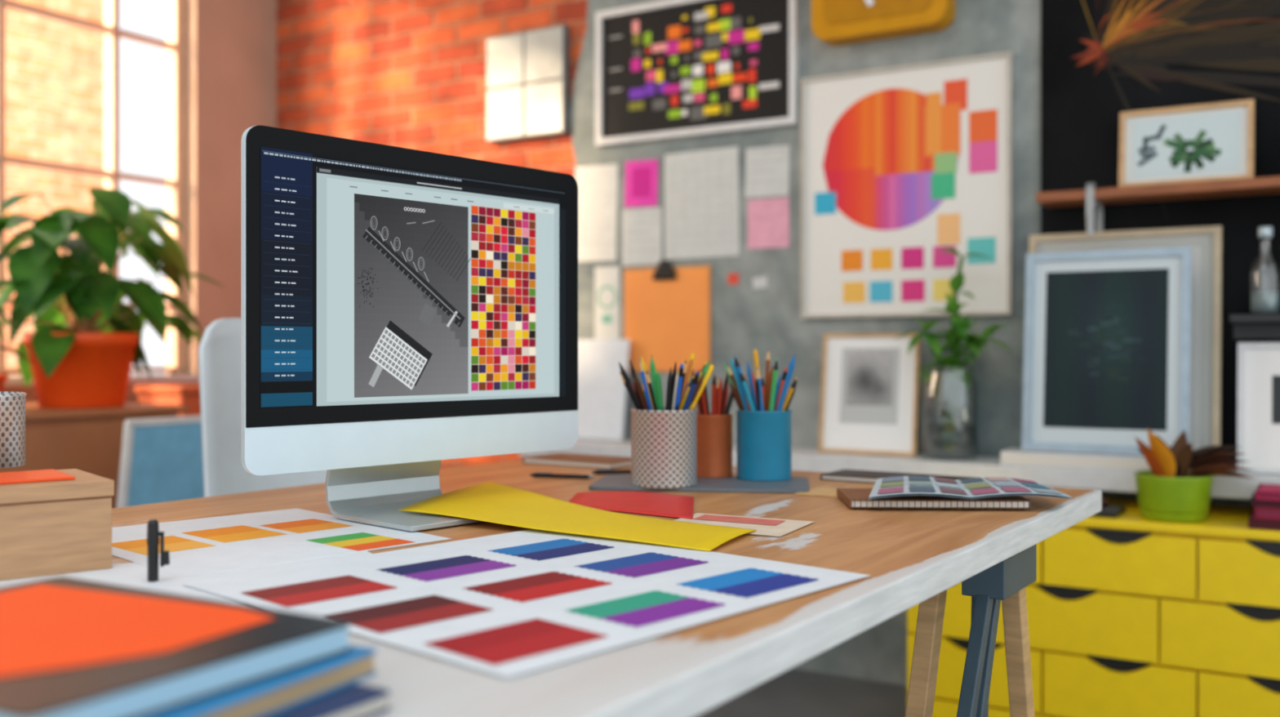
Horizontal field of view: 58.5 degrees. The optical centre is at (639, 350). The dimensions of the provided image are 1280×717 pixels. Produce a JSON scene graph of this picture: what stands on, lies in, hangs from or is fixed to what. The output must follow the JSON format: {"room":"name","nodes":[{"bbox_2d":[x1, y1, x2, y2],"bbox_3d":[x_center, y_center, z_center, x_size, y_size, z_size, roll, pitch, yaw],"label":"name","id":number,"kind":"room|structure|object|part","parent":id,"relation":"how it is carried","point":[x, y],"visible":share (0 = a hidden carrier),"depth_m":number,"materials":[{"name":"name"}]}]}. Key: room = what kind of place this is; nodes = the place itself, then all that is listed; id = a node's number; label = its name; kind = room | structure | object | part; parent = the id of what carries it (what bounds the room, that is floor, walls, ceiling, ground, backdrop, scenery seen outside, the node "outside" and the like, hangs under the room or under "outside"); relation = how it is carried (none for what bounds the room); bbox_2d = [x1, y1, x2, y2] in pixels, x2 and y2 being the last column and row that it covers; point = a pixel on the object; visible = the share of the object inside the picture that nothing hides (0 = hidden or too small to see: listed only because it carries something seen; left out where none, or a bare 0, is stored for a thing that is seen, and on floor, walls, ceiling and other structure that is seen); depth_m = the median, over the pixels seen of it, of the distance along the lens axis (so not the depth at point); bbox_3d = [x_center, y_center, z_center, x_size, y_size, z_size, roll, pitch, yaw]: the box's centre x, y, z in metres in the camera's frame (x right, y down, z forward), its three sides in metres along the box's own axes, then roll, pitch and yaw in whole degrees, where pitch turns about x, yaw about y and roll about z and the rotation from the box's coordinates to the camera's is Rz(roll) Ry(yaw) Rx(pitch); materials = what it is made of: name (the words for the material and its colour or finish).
{"room":"design studio","nodes":[
{"label":"design studio","id":0,"kind":"room"},
{"bbox_2d":[3,0,276,403],"bbox_3d":[-3.912,-1.310,0.968,0.180,4.600,9.000,0,0,31],"label":"wall","id":1,"kind":"structure","parent":0,"point":[232,44],"depth_m":4.53,"materials":[{"name":"beige paint"}]},
{"bbox_2d":[0,0,199,386],"bbox_3d":[-2.198,-0.823,3.776,0.210,1.875,1.620,0,0,31],"label":"window","id":2,"kind":"structure","parent":1,"relation":"in","point":[175,45],"depth_m":4.27,"materials":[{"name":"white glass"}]},
{"bbox_2d":[276,0,587,468],"bbox_3d":[0.761,-0.510,3.528,5.600,3.000,0.200,0,0,31],"label":"wall","id":3,"kind":"structure","parent":0,"point":[411,74],"depth_m":4.40,"materials":[{"name":"brick"}]},
{"bbox_2d":[486,24,570,143],"bbox_3d":[-0.404,-0.950,4.085,0.350,0.380,0.040,0,0,31],"label":"wall panel","id":4,"kind":"object","parent":3,"relation":"attached to","point":[528,73],"visible":1,"depth_m":4.06,"materials":[{"name":"white"}]},
{"bbox_2d":[695,667,907,716],"bbox_3d":[-0.577,1.015,1.299,5.600,0.050,5.400,0,0,31],"label":"floor","id":5,"kind":"structure","parent":0,"point":[793,692],"depth_m":3.25,"materials":[{"name":"concrete"}]},
{"bbox_2d":[0,400,188,508],"bbox_3d":[-2.054,0.580,3.176,0.735,0.820,1.340,0,0,31],"label":"base cabinet","id":6,"kind":"object","parent":5,"relation":"on","point":[86,439],"visible":0.2,"depth_m":3.28,"materials":[{"name":"brown wood"}]},
{"bbox_2d":[0,307,33,391],"bbox_3d":[-1.956,0.009,3.300,0.355,0.319,0.314,0,0,30],"label":"potted plant","id":7,"kind":"object","parent":6,"relation":"on","point":[3,377],"visible":0.91,"depth_m":3.38,"materials":[{"name":"green plant"}]},
{"bbox_3d":[-1.990,0.119,3.336,0.260,0.100,0.260,0,0,0],"label":"pot","id":8,"kind":"part","parent":7,"relation":"part of","materials":[{"name":"ceramic"}]},
{"bbox_2d":[0,186,226,408],"bbox_3d":[-1.724,-0.163,3.530,0.815,0.664,0.794,0,0,0],"label":"potted plant","id":9,"kind":"object","parent":6,"relation":"on","point":[86,362],"visible":1,"depth_m":3.40,"materials":[{"name":"green plant"}]},
{"bbox_3d":[-1.712,0.057,3.507,0.320,0.225,0.320,0,0,0],"label":"pot","id":10,"kind":"part","parent":9,"relation":"part of","materials":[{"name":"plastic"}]},
{"bbox_2d":[134,384,200,416],"bbox_3d":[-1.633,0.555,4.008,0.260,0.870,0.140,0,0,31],"label":"plinth","id":11,"kind":"object","parent":6,"relation":"on","point":[188,395],"visible":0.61,"depth_m":3.94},
{"bbox_2d":[116,415,204,507],"bbox_3d":[-1.331,0.588,3.314,0.136,0.804,0.426,0,0,31],"label":"chair back","id":12,"kind":"object","parent":5,"relation":"on","point":[162,457],"visible":0.24,"depth_m":3.20,"materials":[{"name":"blue fabric"}]},
{"bbox_2d":[198,317,327,497],"bbox_3d":[-0.650,0.461,2.372,0.416,1.063,0.440,0,0,34],"label":"office chair","id":13,"kind":"object","parent":5,"relation":"on","point":[220,346],"visible":0.11,"depth_m":2.35,"materials":[{"name":"white plastic"}]},
{"bbox_2d":[111,458,1102,716],"bbox_3d":[-0.302,0.615,1.424,1.200,0.750,2.151,0,0,34],"label":"desk","id":14,"kind":"object","parent":5,"relation":"on","point":[911,557],"visible":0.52,"depth_m":1.39,"materials":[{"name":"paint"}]},
{"bbox_2d":[0,468,114,580],"bbox_3d":[-0.733,0.189,1.239,0.264,0.101,0.164,0,0,-39],"label":"wooden box","id":15,"kind":"object","parent":14,"relation":"on","point":[53,522],"visible":1,"depth_m":1.23,"materials":[{"name":"brown wood"}]},
{"bbox_2d":[0,391,26,467],"bbox_3d":[-0.787,0.094,1.375,0.088,0.088,0.088,0,0,0],"label":"cup","id":16,"kind":"object","parent":15,"relation":"on","point":[12,404],"visible":1,"depth_m":1.36,"materials":[{"name":"metal"}]},
{"bbox_2d":[0,551,371,604],"bbox_3d":[-0.460,0.240,1.200,0.400,0.001,0.280,0,0,-30],"label":"paper sheet","id":17,"kind":"object","parent":14,"relation":"on","point":[135,575],"visible":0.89,"depth_m":1.21,"materials":[{"name":"white paper"}]},
{"bbox_2d":[146,519,169,581],"bbox_3d":[-0.502,0.207,1.191,0.023,0.063,0.012,0,0,-10],"label":"marker pen","id":18,"kind":"object","parent":17,"relation":"on","point":[153,533],"visible":1,"depth_m":1.19,"materials":[{"name":"black plastic"}]},
{"bbox_2d":[111,507,451,577],"bbox_3d":[-0.505,0.239,1.475,0.350,0.001,0.400,0,0,-45],"label":"sheet","id":19,"kind":"object","parent":14,"relation":"on","point":[197,546],"visible":0.9,"depth_m":1.45,"materials":[{"name":"white paper"}]},
{"bbox_2d":[268,683,389,716],"bbox_3d":[-0.350,0.233,0.748,0.300,0.012,0.220,0,0,31],"label":"sketchbook","id":20,"kind":"object","parent":14,"relation":"on","point":[355,700],"visible":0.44,"depth_m":0.74,"materials":[{"name":"blue paper"}]},
{"bbox_2d":[148,644,376,716],"bbox_3d":[-0.366,0.218,0.774,0.300,0.017,0.220,0,0,27],"label":"sketchbook","id":21,"kind":"object","parent":20,"relation":"on","point":[273,695],"visible":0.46,"depth_m":0.73,"materials":[{"name":"blue paper"}]},
{"bbox_2d":[0,576,351,716],"bbox_3d":[-0.403,0.199,0.776,0.330,0.021,0.240,0,0,29],"label":"sketchbook","id":22,"kind":"object","parent":21,"relation":"on","point":[69,646],"visible":1,"depth_m":0.74,"materials":[{"name":"orange paper"}]},
{"bbox_2d":[240,124,577,531],"bbox_3d":[-0.309,-0.023,1.647,0.208,0.521,0.580,0,0,42],"label":"desktop computer","id":23,"kind":"object","parent":14,"relation":"on","point":[404,312],"visible":1,"depth_m":1.59,"materials":[{"name":"metal"}]},
{"bbox_2d":[181,528,870,677],"bbox_3d":[-0.112,0.238,1.190,0.500,0.001,0.510,0,0,42],"label":"sheet","id":24,"kind":"object","parent":14,"relation":"on","point":[508,604],"visible":0.97,"depth_m":1.13,"materials":[{"name":"white paper"}]},
{"bbox_2d":[530,471,595,479],"bbox_3d":[-0.146,0.234,2.155,0.129,0.010,0.008,0,0,16],"label":"ballpoint pen","id":25,"kind":"object","parent":14,"relation":"on","point":[537,474],"visible":1,"depth_m":2.15,"materials":[{"name":"black plastic"}]},
{"bbox_2d":[522,452,631,468],"bbox_3d":[-0.120,0.233,2.440,0.230,0.012,0.130,0,0,34],"label":"notebook","id":26,"kind":"object","parent":14,"relation":"on","point":[556,459],"visible":0.88,"depth_m":2.40,"materials":[{"name":"paper"}]},
{"bbox_2d":[398,480,755,551],"bbox_3d":[-0.082,0.225,1.606,0.549,0.027,0.251,0,0,33],"label":"paper","id":27,"kind":"object","parent":14,"relation":"on","point":[489,501],"visible":1,"depth_m":1.58,"materials":[{"name":"yellow paper"}]},
{"bbox_2d":[591,468,631,474],"bbox_3d":[-0.030,0.234,2.230,0.127,0.010,0.008,0,0,-11],"label":"ballpoint pen","id":28,"kind":"object","parent":14,"relation":"on","point":[610,471],"visible":0.62,"depth_m":2.22,"materials":[{"name":"black plastic"}]},
{"bbox_2d":[568,490,693,519],"bbox_3d":[-0.014,0.234,1.768,0.204,0.008,0.295,0,0,0],"label":"paper","id":29,"kind":"object","parent":14,"relation":"on","point":[651,503],"visible":0.93,"depth_m":1.78,"materials":[{"name":"red paper"}]},
{"bbox_2d":[588,474,808,493],"bbox_3d":[0.110,0.236,2.045,0.380,0.006,0.200,0,0,8],"label":"desk mat","id":30,"kind":"object","parent":14,"relation":"on","point":[608,482],"visible":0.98,"depth_m":1.99,"materials":[{"name":"grey fabric"}]},
{"bbox_2d":[618,353,713,488],"bbox_3d":[0.048,0.118,2.002,0.148,0.229,0.145,0,0,-36],"label":"pencil cup","id":31,"kind":"object","parent":30,"relation":"on","point":[664,440],"visible":1,"depth_m":1.96,"materials":[{"name":"metal"}]},
{"bbox_2d":[691,366,733,477],"bbox_3d":[0.133,0.130,2.133,0.101,0.205,0.098,0,0,0],"label":"pencil cup","id":32,"kind":"object","parent":30,"relation":"on","point":[714,428],"visible":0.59,"depth_m":2.11,"materials":[{"name":"orange metal"}]},
{"bbox_2d":[724,348,797,480],"bbox_3d":[0.224,0.114,2.094,0.133,0.238,0.147,0,0,0],"label":"pencil cup","id":33,"kind":"object","parent":30,"relation":"on","point":[764,416],"visible":1,"depth_m":2.06,"materials":[{"name":"teal ceramic"}]},
{"bbox_2d":[675,512,813,536],"bbox_3d":[0.133,0.238,1.577,0.185,0.001,0.145,0,0,28],"label":"paper","id":34,"kind":"object","parent":14,"relation":"on","point":[762,526],"visible":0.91,"depth_m":1.59,"materials":[{"name":"beige paper"}]},
{"bbox_2d":[795,486,839,497],"bbox_3d":[0.335,0.238,1.925,0.110,0.002,0.110,0,0,34],"label":"envelope","id":35,"kind":"object","parent":14,"relation":"on","point":[824,491],"visible":0.49,"depth_m":1.92,"materials":[{"name":"beige paper"}]},
{"bbox_2d":[820,468,976,483],"bbox_3d":[0.475,0.234,2.105,0.260,0.010,0.110,0,0,34],"label":"notebook","id":36,"kind":"object","parent":14,"relation":"on","point":[850,475],"visible":0.59,"depth_m":2.12,"materials":[{"name":"paper"}]},
{"bbox_2d":[836,488,1031,510],"bbox_3d":[0.455,0.231,1.793,0.270,0.016,0.155,0,0,2],"label":"spiral notebook","id":37,"kind":"object","parent":14,"relation":"on","point":[854,498],"visible":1,"depth_m":1.72,"materials":[{"name":"paper"}]},
{"bbox_2d":[868,475,1073,499],"bbox_3d":[0.500,0.215,1.825,0.320,0.010,0.250,0,0,0],"label":"sheet","id":38,"kind":"object","parent":37,"relation":"on","point":[899,486],"visible":1,"depth_m":1.78,"materials":[{"name":"paper"}]},
{"bbox_2d":[906,497,1279,716],"bbox_3d":[1.369,0.693,2.764,1.372,0.595,0.425,0,0,31],"label":"base cabinet","id":39,"kind":"object","parent":5,"relation":"on","point":[1130,614],"visible":0.55,"depth_m":2.65,"materials":[{"name":"paint"}]},
{"bbox_2d":[1092,498,1125,517],"bbox_3d":[1.061,0.380,2.823,0.240,0.028,0.140,0,0,31],"label":"folder","id":40,"kind":"object","parent":39,"relation":"on","point":[1113,510],"visible":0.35,"depth_m":2.74,"materials":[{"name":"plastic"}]},
{"bbox_2d":[1133,428,1256,522],"bbox_3d":[1.282,0.286,2.694,0.281,0.216,0.172,0,0,0],"label":"planter","id":41,"kind":"object","parent":39,"relation":"on","point":[1169,491],"visible":1,"depth_m":2.65,"materials":[{"name":"plastic"}]},
{"bbox_3d":[1.257,0.342,2.694,0.172,0.105,0.172,0,0,0],"label":"pot","id":42,"kind":"part","parent":41,"relation":"part of","materials":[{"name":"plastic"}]},
{"bbox_2d":[1248,483,1279,530],"bbox_3d":[1.571,0.351,2.502,0.415,0.085,0.155,0,0,31],"label":"book stack","id":43,"kind":"object","parent":39,"relation":"on","point":[1266,500],"visible":1,"depth_m":2.53,"materials":[{"name":"pink paper"}]},
{"bbox_2d":[568,0,1254,685],"bbox_3d":[1.421,-0.510,3.009,3.934,3.000,0.012,0,0,31],"label":"wall","id":44,"kind":"structure","parent":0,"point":[744,318],"depth_m":3.50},
{"bbox_2d":[574,164,617,261],"bbox_3d":[-0.153,-0.475,3.943,0.175,0.330,0.002,1,1,31],"label":"paper","id":45,"kind":"object","parent":44,"relation":"attached to","point":[597,185],"visible":0.95,"depth_m":3.94,"materials":[{"name":"paper"}]},
{"bbox_2d":[595,266,619,339],"bbox_3d":[-0.113,-0.165,3.918,0.100,0.250,0.002,0,0,31],"label":"drawing","id":46,"kind":"object","parent":44,"relation":"attached to","point":[606,277],"visible":0.98,"depth_m":3.92,"materials":[{"name":"paper"}]},
{"bbox_2d":[624,159,657,207],"bbox_3d":[0.004,-0.565,3.848,0.128,0.155,0.002,2,1,31],"label":"sticky note","id":47,"kind":"object","parent":44,"relation":"attached to","point":[641,186],"visible":1,"depth_m":3.85,"materials":[{"name":"pink paper"}]},
{"bbox_2d":[622,207,661,266],"bbox_3d":[0.006,-0.385,3.847,0.153,0.190,0.002,0,0,31],"label":"paper","id":48,"kind":"object","parent":44,"relation":"attached to","point":[642,227],"visible":1,"depth_m":3.85,"materials":[{"name":"paper"}]},
{"bbox_2d":[623,260,711,372],"bbox_3d":[0.083,-0.115,3.788,0.330,0.370,0.024,0,0,31],"label":"clipboard","id":49,"kind":"object","parent":44,"relation":"attached to","point":[667,308],"visible":0.84,"depth_m":3.78,"materials":[{"name":"orange paper"}]},
{"bbox_2d":[595,0,798,146],"bbox_3d":[0.170,-0.932,3.736,0.739,0.455,0.026,0,0,31],"label":"print","id":50,"kind":"object","parent":44,"relation":"attached to","point":[664,68],"visible":1,"depth_m":3.73,"materials":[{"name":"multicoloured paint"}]},
{"bbox_2d":[664,146,739,259],"bbox_3d":[0.199,-0.480,3.731,0.276,0.353,0.002,0,0,31],"label":"paper","id":51,"kind":"object","parent":44,"relation":"attached to","point":[701,187],"visible":1,"depth_m":3.73,"materials":[{"name":"paper"}]},
{"bbox_2d":[727,272,739,284],"bbox_3d":[0.300,-0.233,3.671,0.041,0.039,0.001,0,0,31],"label":"sticky note","id":52,"kind":"object","parent":44,"relation":"attached to","point":[733,278],"visible":1,"depth_m":3.67,"materials":[{"name":"red paper"}]},
{"bbox_2d":[752,275,767,288],"bbox_3d":[0.380,-0.217,3.623,0.053,0.040,0.001,0,0,31],"label":"sticky note","id":53,"kind":"object","parent":44,"relation":"attached to","point":[759,282],"visible":1,"depth_m":3.62,"materials":[{"name":"paper"}]},
{"bbox_2d":[745,145,789,197],"bbox_3d":[0.402,-0.567,3.610,0.153,0.159,0.002,0,0,31],"label":"paper","id":54,"kind":"object","parent":44,"relation":"attached to","point":[767,168],"visible":1,"depth_m":3.61,"materials":[{"name":"paper"}]},
{"bbox_2d":[747,196,789,248],"bbox_3d":[0.405,-0.404,3.608,0.143,0.157,0.002,0,0,31],"label":"sticky note","id":55,"kind":"object","parent":44,"relation":"attached to","point":[768,219],"visible":1,"depth_m":3.61,"materials":[{"name":"pink paper"}]},
{"bbox_2d":[811,0,955,46],"bbox_3d":[0.712,-1.110,3.369,0.410,0.360,0.096,0,0,31],"label":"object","id":56,"kind":"object","parent":44,"relation":"attached to","point":[837,23],"visible":1,"depth_m":3.34,"materials":[{"name":"yellow plastic"}]},
{"bbox_2d":[519,438,1279,499],"bbox_3d":[0.921,0.350,3.154,2.940,0.100,0.250,0,0,31],"label":"ledge","id":57,"kind":"object","parent":44,"relation":"attached to","point":[802,459],"visible":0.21,"depth_m":3.07,"materials":[{"name":"white paint"}]},
{"bbox_2d":[577,338,631,440],"bbox_3d":[-0.157,0.129,3.883,0.260,0.339,0.069,0,0,31],"label":"sheet","id":58,"kind":"object","parent":57,"relation":"on","point":[602,390],"visible":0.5,"depth_m":3.85,"materials":[{"name":"white paper"}]},
{"bbox_2d":[817,333,920,456],"bbox_3d":[0.668,0.123,3.332,0.292,0.351,0.058,0,0,31],"label":"framed photo","id":59,"kind":"object","parent":57,"relation":"on","point":[869,399],"visible":0.99,"depth_m":3.33,"materials":[{"name":"brown wood"}]},
{"bbox_2d":[895,245,1013,451],"bbox_3d":[0.867,0.002,3.179,0.297,0.594,0.182,0,0,0],"label":"plant","id":60,"kind":"object","parent":57,"relation":"on","point":[956,371],"visible":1,"depth_m":3.17,"materials":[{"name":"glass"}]},
{"bbox_2d":[1000,448,1151,471],"bbox_3d":[1.158,0.281,2.945,0.420,0.036,0.121,0,0,31],"label":"book","id":61,"kind":"object","parent":57,"relation":"on","point":[1011,456],"visible":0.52,"depth_m":2.91,"materials":[{"name":"white paint"}]},
{"bbox_2d":[1021,246,1191,455],"bbox_3d":[1.195,0.000,2.940,0.400,0.524,0.071,0,0,31],"label":"print","id":62,"kind":"object","parent":61,"relation":"on","point":[1107,343],"visible":0.98,"depth_m":2.94,"materials":[{"name":"black paper"}]},
{"bbox_2d":[1028,225,1222,451],"bbox_3d":[1.271,-0.011,3.022,0.475,0.619,0.072,0,0,31],"label":"picture frame","id":63,"kind":"object","parent":57,"relation":"on","point":[1206,242],"visible":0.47,"depth_m":2.93,"materials":[{"name":"white wood"}]},
{"bbox_2d":[1236,342,1279,473],"bbox_3d":[1.612,0.139,2.760,0.300,0.320,0.049,0,0,31],"label":"print","id":64,"kind":"object","parent":57,"relation":"on","point":[1258,434],"visible":0.97,"depth_m":2.81,"materials":[{"name":"white paper"}]},
{"bbox_2d":[800,51,1013,318],"bbox_3d":[0.773,-0.471,3.376,0.634,0.738,0.022,0,0,31],"label":"poster","id":65,"kind":"object","parent":44,"relation":"attached to","point":[900,164],"visible":1,"depth_m":3.37,"materials":[{"name":"paper"}]},
{"bbox_2d":[1040,0,1279,464],"bbox_3d":[2.020,-0.710,2.629,2.115,2.000,0.022,0,0,31],"label":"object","id":66,"kind":"structure","parent":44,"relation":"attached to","point":[1101,60],"depth_m":3.00,"materials":[{"name":"black paint"}]},
{"bbox_2d":[1035,175,1279,235],"bbox_3d":[1.641,-0.347,2.755,1.296,0.175,0.161,0,0,31],"label":"wall shelf","id":67,"kind":"object","parent":66,"relation":"attached to","point":[1091,197],"visible":0.88,"depth_m":2.91,"materials":[{"name":"brown wood"}]},
{"bbox_2d":[1118,98,1254,186],"bbox_3d":[1.389,-0.524,2.913,0.310,0.205,0.044,0,0,31],"label":"framed botanical print","id":68,"kind":"object","parent":67,"relation":"on","point":[1212,141],"visible":0.95,"depth_m":2.91,"materials":[{"name":"white paper"}]},
{"bbox_2d":[1229,313,1279,339],"bbox_3d":[1.841,-0.060,2.647,0.840,0.060,0.140,0,0,31],"label":"shelf","id":69,"kind":"object","parent":66,"relation":"attached to","point":[1263,326],"visible":1,"depth_m":2.87,"materials":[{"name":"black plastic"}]},
{"bbox_2d":[1250,226,1279,313],"bbox_3d":[1.543,-0.199,2.820,0.072,0.215,0.072,0,0,0],"label":"glass bottle","id":70,"kind":"object","parent":69,"relation":"on","point":[1261,302],"visible":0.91,"depth_m":2.80,"materials":[{"name":"glass"}]},
{"label":"outside","id":71,"kind":"structure","parent":0,"visible":0},
{"bbox_2d":[4,0,104,377],"bbox_3d":[-4.106,-0.660,6.495,0.200,3.300,2.280,0,0,31],"label":"window pane","id":72,"kind":"structure","parent":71,"point":[55,70],"depth_m":7.08,"materials":[{"name":"clear glass"}]}
]}

